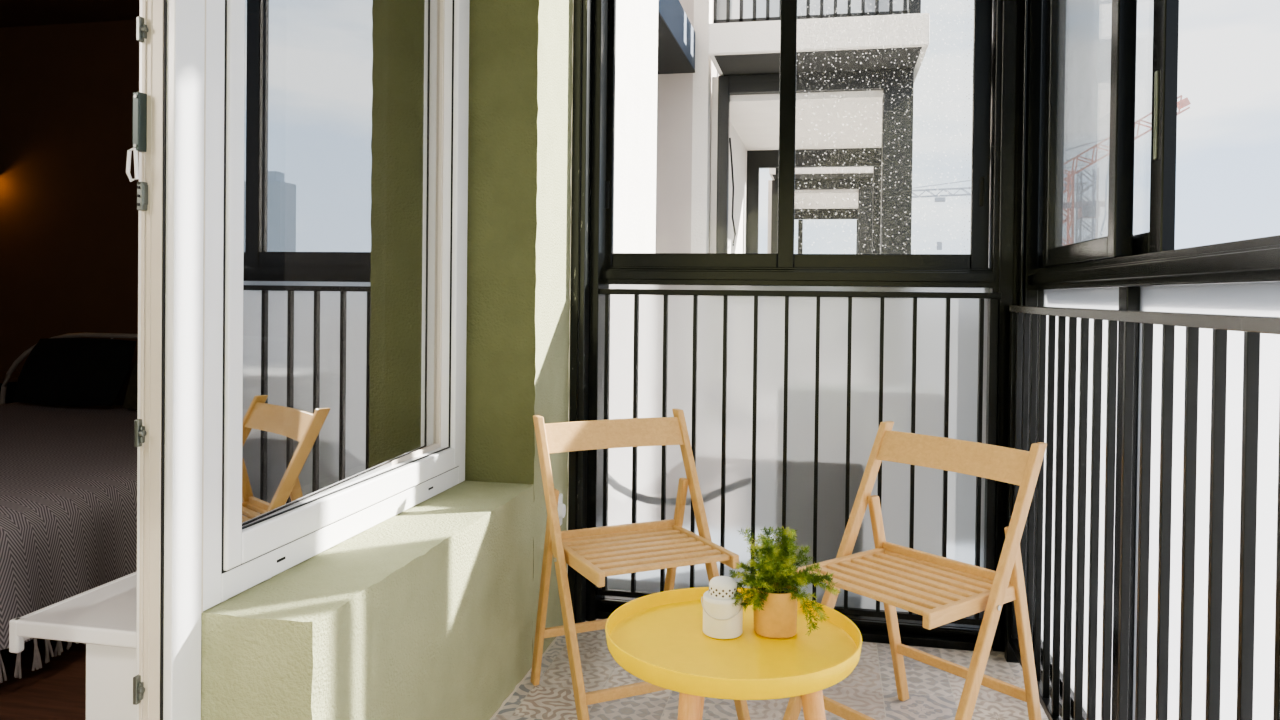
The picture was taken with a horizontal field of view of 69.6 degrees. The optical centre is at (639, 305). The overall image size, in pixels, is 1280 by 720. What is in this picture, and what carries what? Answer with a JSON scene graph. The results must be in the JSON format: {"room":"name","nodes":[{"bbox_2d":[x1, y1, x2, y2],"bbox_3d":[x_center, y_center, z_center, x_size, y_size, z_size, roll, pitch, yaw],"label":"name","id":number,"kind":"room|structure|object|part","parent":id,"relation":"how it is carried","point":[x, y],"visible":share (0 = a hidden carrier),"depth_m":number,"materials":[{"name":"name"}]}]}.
{"room":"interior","nodes":[
{"label":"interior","id":0,"kind":"room"},
{"bbox_2d":[0,20,138,404],"bbox_3d":[-2.526,-0.400,5.887,4.640,2.900,0.100,1,1,12],"label":"wall","id":1,"kind":"structure","parent":0,"point":[69,213],"depth_m":6.10,"materials":[{"name":"brown paint"}]},
{"bbox_2d":[0,0,139,27],"bbox_3d":[-3.242,-1.869,2.600,4.740,0.100,6.800,1,1,12],"label":"ceiling","id":2,"kind":"structure","parent":0,"point":[13,13],"depth_m":5.82,"materials":[{"name":"paint"}]},
{"bbox_2d":[86,643,135,719],"bbox_3d":[-0.484,-0.353,3.913,0.165,2.900,4.530,1,1,12],"label":"wall","id":3,"kind":"structure","parent":0,"point":[110,670],"depth_m":1.72,"materials":[{"name":"white paint"}]},
{"bbox_2d":[9,546,333,652],"bbox_3d":[-0.902,0.619,2.306,0.327,0.063,1.245,1,1,12],"label":"window sill","id":4,"kind":"structure","parent":3,"relation":"attached to","point":[105,614],"depth_m":1.74,"materials":[{"name":"white plastic"}]},
{"bbox_2d":[201,0,572,719],"bbox_3d":[-0.915,-0.348,1.088,0.475,2.954,4.362,1,1,12],"label":"wall","id":5,"kind":"structure","parent":0,"point":[428,611],"depth_m":2.65,"materials":[{"name":"green paint"}]},
{"bbox_2d":[126,0,205,719],"bbox_3d":[-0.906,-0.045,1.254,0.073,2.340,0.844,1,1,12],"label":"door","id":6,"kind":"structure","parent":5,"relation":"in","point":[169,105],"depth_m":1.59,"materials":[{"name":"white plastic"}]},
{"bbox_3d":[-0.865,0.663,1.589,0.016,0.048,0.014,1,1,12],"label":"strike plate","id":7,"kind":"part","parent":6,"relation":"part of","materials":[{"name":"silver metal"}]},
{"bbox_3d":[-0.859,0.219,1.584,0.016,0.047,0.014,1,1,12],"label":"strike plate","id":8,"kind":"part","parent":6,"relation":"part of","materials":[{"name":"silver metal"}]},
{"bbox_3d":[-0.854,-0.188,1.579,0.012,0.049,0.014,1,1,12],"label":"strike plate","id":9,"kind":"part","parent":6,"relation":"part of","materials":[{"name":"silver metal"}]},
{"bbox_3d":[-0.851,-0.474,1.576,0.016,0.042,0.014,1,1,12],"label":"strike plate","id":10,"kind":"part","parent":6,"relation":"part of","materials":[{"name":"silver metal"}]},
{"bbox_2d":[203,0,469,610],"bbox_3d":[-0.695,-0.338,2.260,0.092,1.774,1.221,1,1,12],"label":"window","id":11,"kind":"structure","parent":5,"relation":"in","point":[336,164],"depth_m":2.11,"materials":[{"name":"white plastic"}]},
{"bbox_3d":[-0.689,-0.336,2.259,0.002,1.538,1.024,1,1,10],"label":"pane","id":12,"kind":"part","parent":11,"relation":"part of","materials":[{"name":"clear glass"}]},
{"bbox_2d":[490,636,558,719],"bbox_3d":[-0.416,1.115,2.413,0.008,0.003,1.567,1,1,12],"label":"trim","id":13,"kind":"structure","parent":5,"relation":"attached to","point":[557,637],"depth_m":2.69,"materials":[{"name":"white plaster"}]},
{"bbox_2d":[558,493,565,525],"bbox_3d":[-0.265,0.683,3.055,0.030,0.105,0.080,1,1,12],"label":"wall socket","id":14,"kind":"object","parent":5,"relation":"attached to","point":[561,507],"visible":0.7,"depth_m":3.05,"materials":[{"name":"white plastic"}]},
{"bbox_3d":[-0.274,0.683,3.057,0.012,0.105,0.080,1,1,12],"label":"socket plate","id":15,"kind":"part","parent":14,"relation":"part of","materials":[{"name":"white plastic"}]},
{"bbox_2d":[567,0,1001,650],"bbox_3d":[0.484,-0.357,3.151,1.420,2.950,0.268,1,1,12],"label":"window","id":16,"kind":"structure","parent":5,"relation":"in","point":[595,267],"depth_m":3.19,"materials":[{"name":"glass"},{"name":"black metal"}]},
{"bbox_3d":[-0.197,-0.366,3.235,0.052,2.950,0.140,1,1,12],"label":"wall post","id":17,"kind":"part","parent":16,"relation":"part of","materials":[{"name":"black metal"}]},
{"bbox_3d":[-0.117,-0.401,3.314,0.014,0.100,0.006,1,1,12],"label":"handle","id":18,"kind":"part","parent":16,"relation":"part of","materials":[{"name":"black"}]},
{"bbox_3d":[0.208,-0.935,3.255,0.683,1.604,0.025,1,1,12],"label":"sash","id":19,"kind":"part","parent":16,"relation":"part of","materials":[{"name":"black"}]},
{"bbox_3d":[0.491,1.023,3.137,1.332,0.020,0.022,1,1,12],"label":"rail","id":20,"kind":"part","parent":16,"relation":"part of","materials":[{"name":"black paint"}]},
{"bbox_3d":[0.519,0.497,3.233,1.360,1.140,0.008,1,1,12],"label":"frosted panel","id":21,"kind":"part","parent":16,"relation":"part of","materials":[{"name":"white glass"}]},
{"bbox_3d":[0.494,0.503,3.130,1.367,1.110,0.050,1,1,12],"label":"balcony railing","id":22,"kind":"part","parent":16,"relation":"part of","materials":[{"name":"black metal"}]},
{"bbox_3d":[0.501,-0.042,3.123,1.367,0.019,0.040,1,1,12],"label":"handrail","id":23,"kind":"part","parent":16,"relation":"part of","materials":[{"name":"metal"}]},
{"bbox_3d":[0.837,-0.926,3.162,0.702,1.604,0.025,1,1,12],"label":"sash","id":24,"kind":"part","parent":16,"relation":"part of","materials":[{"name":"black"}]},
{"bbox_3d":[1.147,-0.384,3.088,0.014,0.100,0.006,1,1,12],"label":"handle","id":25,"kind":"part","parent":16,"relation":"part of","materials":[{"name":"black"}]},
{"bbox_3d":[1.141,0.522,2.995,0.026,1.091,0.050,1,1,12],"label":"post","id":26,"kind":"part","parent":16,"relation":"part of","materials":[{"name":"black metal"}]},
{"bbox_2d":[0,619,1047,719],"bbox_3d":[-2.219,1.136,2.415,6.900,0.080,6.800,1,1,12],"label":"floor","id":27,"kind":"structure","parent":0,"point":[870,689],"depth_m":2.66,"materials":[{"name":"tile"}]},
{"bbox_2d":[0,333,137,404],"bbox_3d":[-2.843,0.623,3.799,2.428,0.899,2.764,1,1,12],"label":"bed","id":28,"kind":"object","parent":27,"relation":"on","point":[24,354],"visible":0.16,"depth_m":5.28,"materials":[{"name":"grey"}]},
{"bbox_2d":[0,402,137,682],"bbox_3d":[-2.741,0.800,3.716,2.379,0.480,2.700,1,1,12],"label":"bedspread","id":29,"kind":"object","parent":28,"relation":"on","point":[68,474],"visible":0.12,"depth_m":3.01,"materials":[{"name":"fabric"}]},
{"bbox_2d":[13,338,135,405],"bbox_3d":[-3.069,0.355,4.996,0.659,0.357,0.260,1,1,16],"label":"pillow","id":30,"kind":"object","parent":29,"relation":"on","point":[57,371],"visible":1,"depth_m":4.92,"materials":[{"name":"black fabric"}]},
{"bbox_2d":[123,358,137,409],"bbox_3d":[-2.443,0.364,4.866,0.560,0.378,0.247,1,1,16],"label":"pillow","id":31,"kind":"object","parent":29,"relation":"on","point":[131,397],"visible":0.06,"depth_m":4.82,"materials":[{"name":"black fabric"}]},
{"bbox_2d":[530,408,750,719],"bbox_3d":[-0.018,0.719,2.582,0.479,0.800,0.510,0,1,-25],"label":"folding chair","id":32,"kind":"object","parent":27,"relation":"on","point":[596,553],"visible":0.91,"depth_m":2.61,"materials":[{"name":"brown wood"}]},
{"bbox_3d":[-0.275,0.813,2.642,0.019,0.604,0.183,0,1,-25],"label":"leg","id":33,"kind":"part","parent":32,"relation":"part of","materials":[{"name":"brown wood"}]},
{"bbox_3d":[-0.209,0.718,2.457,0.021,0.800,0.448,0,1,-25],"label":"post","id":34,"kind":"part","parent":32,"relation":"part of","materials":[{"name":"brown wood"}]},
{"bbox_3d":[-0.173,0.680,2.454,0.020,0.037,0.363,0,1,-25],"label":"seat rail","id":35,"kind":"part","parent":32,"relation":"part of","materials":[{"name":"brown wood"}]},
{"bbox_3d":[0.096,0.815,2.819,0.019,0.604,0.183,0,1,-25],"label":"leg","id":36,"kind":"part","parent":32,"relation":"part of","materials":[{"name":"brown wood"}]},
{"bbox_3d":[0.179,0.682,2.622,0.020,0.037,0.363,0,1,-25],"label":"seat rail","id":37,"kind":"part","parent":32,"relation":"part of","materials":[{"name":"brown wood"}]},
{"bbox_3d":[0.199,0.721,2.651,0.021,0.800,0.448,0,1,-25],"label":"post","id":38,"kind":"part","parent":32,"relation":"part of","materials":[{"name":"brown wood"}]},
{"bbox_2d":[605,587,861,719],"bbox_3d":[0.178,0.890,1.835,0.511,0.487,0.562,1,1,12],"label":"tray table","id":39,"kind":"object","parent":27,"relation":"on","point":[659,638],"visible":0.85,"depth_m":1.79,"materials":[{"name":"yellow metal"}]},
{"bbox_3d":[0.075,0.910,1.628,0.041,0.447,0.120,1,1,21],"label":"leg","id":40,"kind":"part","parent":39,"relation":"part of","materials":[{"name":"brown wood"}]},
{"bbox_3d":[0.119,0.906,2.024,0.041,0.447,0.118,0,1,-23],"label":"leg","id":41,"kind":"part","parent":39,"relation":"part of","materials":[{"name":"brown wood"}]},
{"bbox_2d":[701,576,743,638],"bbox_3d":[0.171,0.618,1.902,0.090,0.114,0.086,1,1,12],"label":"lantern","id":42,"kind":"object","parent":39,"relation":"on","point":[722,619],"visible":1,"depth_m":1.87,"materials":[{"name":"white ceramic"}]},
{"bbox_3d":[0.167,0.620,1.882,0.090,0.032,0.045,1,1,12],"label":"wire handle","id":43,"kind":"part","parent":42,"relation":"part of","materials":[{"name":"grey metal"}]},
{"bbox_2d":[753,582,797,638],"bbox_3d":[0.280,0.630,1.907,0.092,0.092,0.083,1,1,12],"label":"pot","id":44,"kind":"object","parent":39,"relation":"on","point":[778,619],"depth_m":1.87,"materials":[{"name":"orange ceramic"}]},
{"bbox_2d":[728,525,839,638],"bbox_3d":[0.297,0.567,1.907,0.244,0.218,0.169,1,1,-1],"label":"potted fern","id":45,"kind":"object","parent":39,"relation":"on","point":[774,600],"visible":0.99,"depth_m":1.88,"materials":[{"name":"green plant"}]},
{"bbox_3d":[0.337,0.913,1.637,0.041,0.451,0.168,0,1,-25],"label":"leg","id":46,"kind":"part","parent":39,"relation":"part of","materials":[{"name":"brown wood"}]},
{"bbox_2d":[783,421,1046,719],"bbox_3d":[0.694,0.730,2.322,0.510,0.800,0.479,0,1,-37],"label":"folding chair","id":47,"kind":"object","parent":27,"relation":"on","point":[942,590],"visible":0.89,"depth_m":2.30,"materials":[{"name":"brown wood"}]},
{"bbox_3d":[0.533,0.726,2.483,0.448,0.800,0.021,0,1,-37],"label":"post","id":48,"kind":"part","parent":47,"relation":"part of","materials":[{"name":"brown wood"}]},
{"bbox_3d":[0.538,0.688,2.447,0.363,0.037,0.020,0,1,-37],"label":"seat rail","id":49,"kind":"part","parent":47,"relation":"part of","materials":[{"name":"brown wood"}]},
{"bbox_3d":[0.699,0.825,2.585,0.183,0.604,0.019,0,1,-37],"label":"leg","id":50,"kind":"part","parent":47,"relation":"part of","materials":[{"name":"brown wood"}]},
{"bbox_3d":[0.774,0.694,2.137,0.363,0.037,0.020,0,1,-37],"label":"seat rail","id":51,"kind":"part","parent":47,"relation":"part of","materials":[{"name":"brown wood"}]},
{"bbox_3d":[0.806,0.734,2.123,0.448,0.800,0.021,0,1,-37],"label":"post","id":52,"kind":"part","parent":47,"relation":"part of","materials":[{"name":"brown wood"}]},
{"bbox_3d":[0.947,0.832,2.259,0.183,0.604,0.019,0,1,-37],"label":"leg","id":53,"kind":"part","parent":47,"relation":"part of","materials":[{"name":"brown wood"}]},
{"bbox_2d":[988,0,1046,651],"bbox_3d":[1.258,-0.347,3.034,0.185,2.950,0.260,1,1,12],"label":"trim","id":54,"kind":"structure","parent":27,"relation":"on","point":[1019,27],"depth_m":2.98,"materials":[{"name":"black metal"}]},
{"bbox_2d":[1004,0,1279,719],"bbox_3d":[0.836,-0.325,0.814,0.185,2.950,4.442,1,1,12],"label":"window","id":55,"kind":"structure","parent":27,"relation":"on","point":[1121,269],"depth_m":1.92,"materials":[{"name":"black paint"},{"name":"glass"}]},
{"bbox_3d":[1.192,0.574,2.924,0.040,1.109,0.040,1,1,12],"label":"post","id":56,"kind":"part","parent":55,"relation":"part of","materials":[{"name":"black metal"}]},
{"bbox_3d":[0.742,1.075,0.811,0.024,0.023,4.370,1,1,12],"label":"rail","id":57,"kind":"part","parent":55,"relation":"part of","materials":[{"name":"black paint"}]},
{"bbox_3d":[1.216,0.516,2.554,0.008,1.135,0.897,1,1,12],"label":"frosted panel","id":58,"kind":"part","parent":55,"relation":"part of","materials":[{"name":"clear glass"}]},
{"bbox_3d":[1.192,-0.945,2.454,0.040,1.661,0.730,1,1,12],"label":"sash","id":59,"kind":"part","parent":55,"relation":"part of","materials":[{"name":"black"}]},
{"bbox_3d":[1.231,-0.945,2.439,0.028,1.661,1.025,1,1,12],"label":"sash","id":60,"kind":"part","parent":55,"relation":"part of","materials":[{"name":"black"}]},
{"bbox_3d":[1.118,0.530,2.087,0.060,1.155,0.062,1,1,12],"label":"post","id":61,"kind":"part","parent":55,"relation":"part of","materials":[{"name":"black metal"}]},
{"bbox_3d":[0.748,0.584,0.805,0.042,1.130,4.370,1,1,12],"label":"balcony railing","id":62,"kind":"part","parent":55,"relation":"part of","materials":[{"name":"black metal"}]},
{"bbox_3d":[0.754,0.030,0.798,0.040,0.021,4.370,1,1,12],"label":"handrail","id":63,"kind":"part","parent":55,"relation":"part of","materials":[{"name":"grey metal"}]},
{"bbox_3d":[1.112,-0.411,1.983,0.005,0.190,0.014,1,1,12],"label":"handle","id":64,"kind":"part","parent":55,"relation":"part of","materials":[{"name":"silver metal"}]},
{"bbox_3d":[0.987,0.526,1.458,0.008,1.135,1.227,1,1,12],"label":"frosted panel","id":65,"kind":"part","parent":55,"relation":"part of","materials":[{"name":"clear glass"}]},
{"label":"outside","id":66,"kind":"structure","parent":0,"visible":0},
{"bbox_2d":[1062,95,1190,245],"bbox_3d":[37.476,2.055,73.924,11.444,37.375,1.660,1,1,12],"label":"tower crane","id":67,"kind":"object","parent":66,"point":[1086,209],"visible":0.27,"depth_m":73.65,"materials":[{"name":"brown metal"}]},
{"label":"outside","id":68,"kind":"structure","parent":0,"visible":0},
{"bbox_2d":[912,164,1098,249],"bbox_3d":[44.199,1.550,113.380,21.743,37.603,2.000,1,1,12],"label":"tower crane","id":69,"kind":"object","parent":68,"point":[938,198],"visible":0.34,"depth_m":111.91,"materials":[{"name":"grey"}]},
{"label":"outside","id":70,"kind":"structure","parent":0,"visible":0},
{"bbox_2d":[567,0,718,573],"bbox_3d":[0.378,-0.464,9.826,1.513,15.000,12.600,1,1,12],"label":"facade","id":71,"kind":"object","parent":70,"point":[665,70],"visible":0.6,"depth_m":6.63,"materials":[{"name":"white paint"}]},
{"bbox_2d":[708,0,929,253],"bbox_3d":[1.553,-1.668,8.139,1.590,5.544,3.400,1,1,12],"label":"balcony","id":72,"kind":"object","parent":71,"relation":"attached to","point":[859,62],"visible":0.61,"depth_m":7.01,"materials":[{"name":"grey"}]},
{"bbox_3d":[1.211,-2.525,6.542,1.370,0.960,0.030,1,1,12],"label":"railing","id":73,"kind":"part","parent":72,"relation":"part of","materials":[{"name":"black metal"}]},
{"bbox_3d":[1.232,-2.516,6.620,1.360,0.980,0.010,1,1,12],"label":"panel","id":74,"kind":"part","parent":72,"relation":"part of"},
{"bbox_3d":[1.853,-0.464,9.631,1.480,2.720,0.080,1,1,12],"label":"frame","id":75,"kind":"part","parent":72,"relation":"part of","materials":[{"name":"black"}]},
{"bbox_3d":[1.342,-0.441,7.184,1.480,2.720,0.180,1,1,12],"label":"glazing frame","id":76,"kind":"part","parent":72,"relation":"part of","materials":[{"name":"black"}]},
{"bbox_3d":[1.320,-3.227,6.845,1.500,2.400,0.100,1,1,12],"label":"frame","id":77,"kind":"part","parent":72,"relation":"part of","materials":[{"name":"black"}]},
{"bbox_2d":[767,167,872,253],"bbox_3d":[2.902,-1.730,14.600,1.590,5.544,3.400,1,1,12],"label":"balcony","id":78,"kind":"object","parent":71,"relation":"attached to","point":[820,192],"visible":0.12,"depth_m":13.59,"materials":[{"name":"grey"}]},
{"bbox_3d":[3.201,-0.526,16.091,1.480,2.720,0.080,1,1,12],"label":"frame","id":79,"kind":"part","parent":78,"relation":"part of","materials":[{"name":"black"}]}
]}

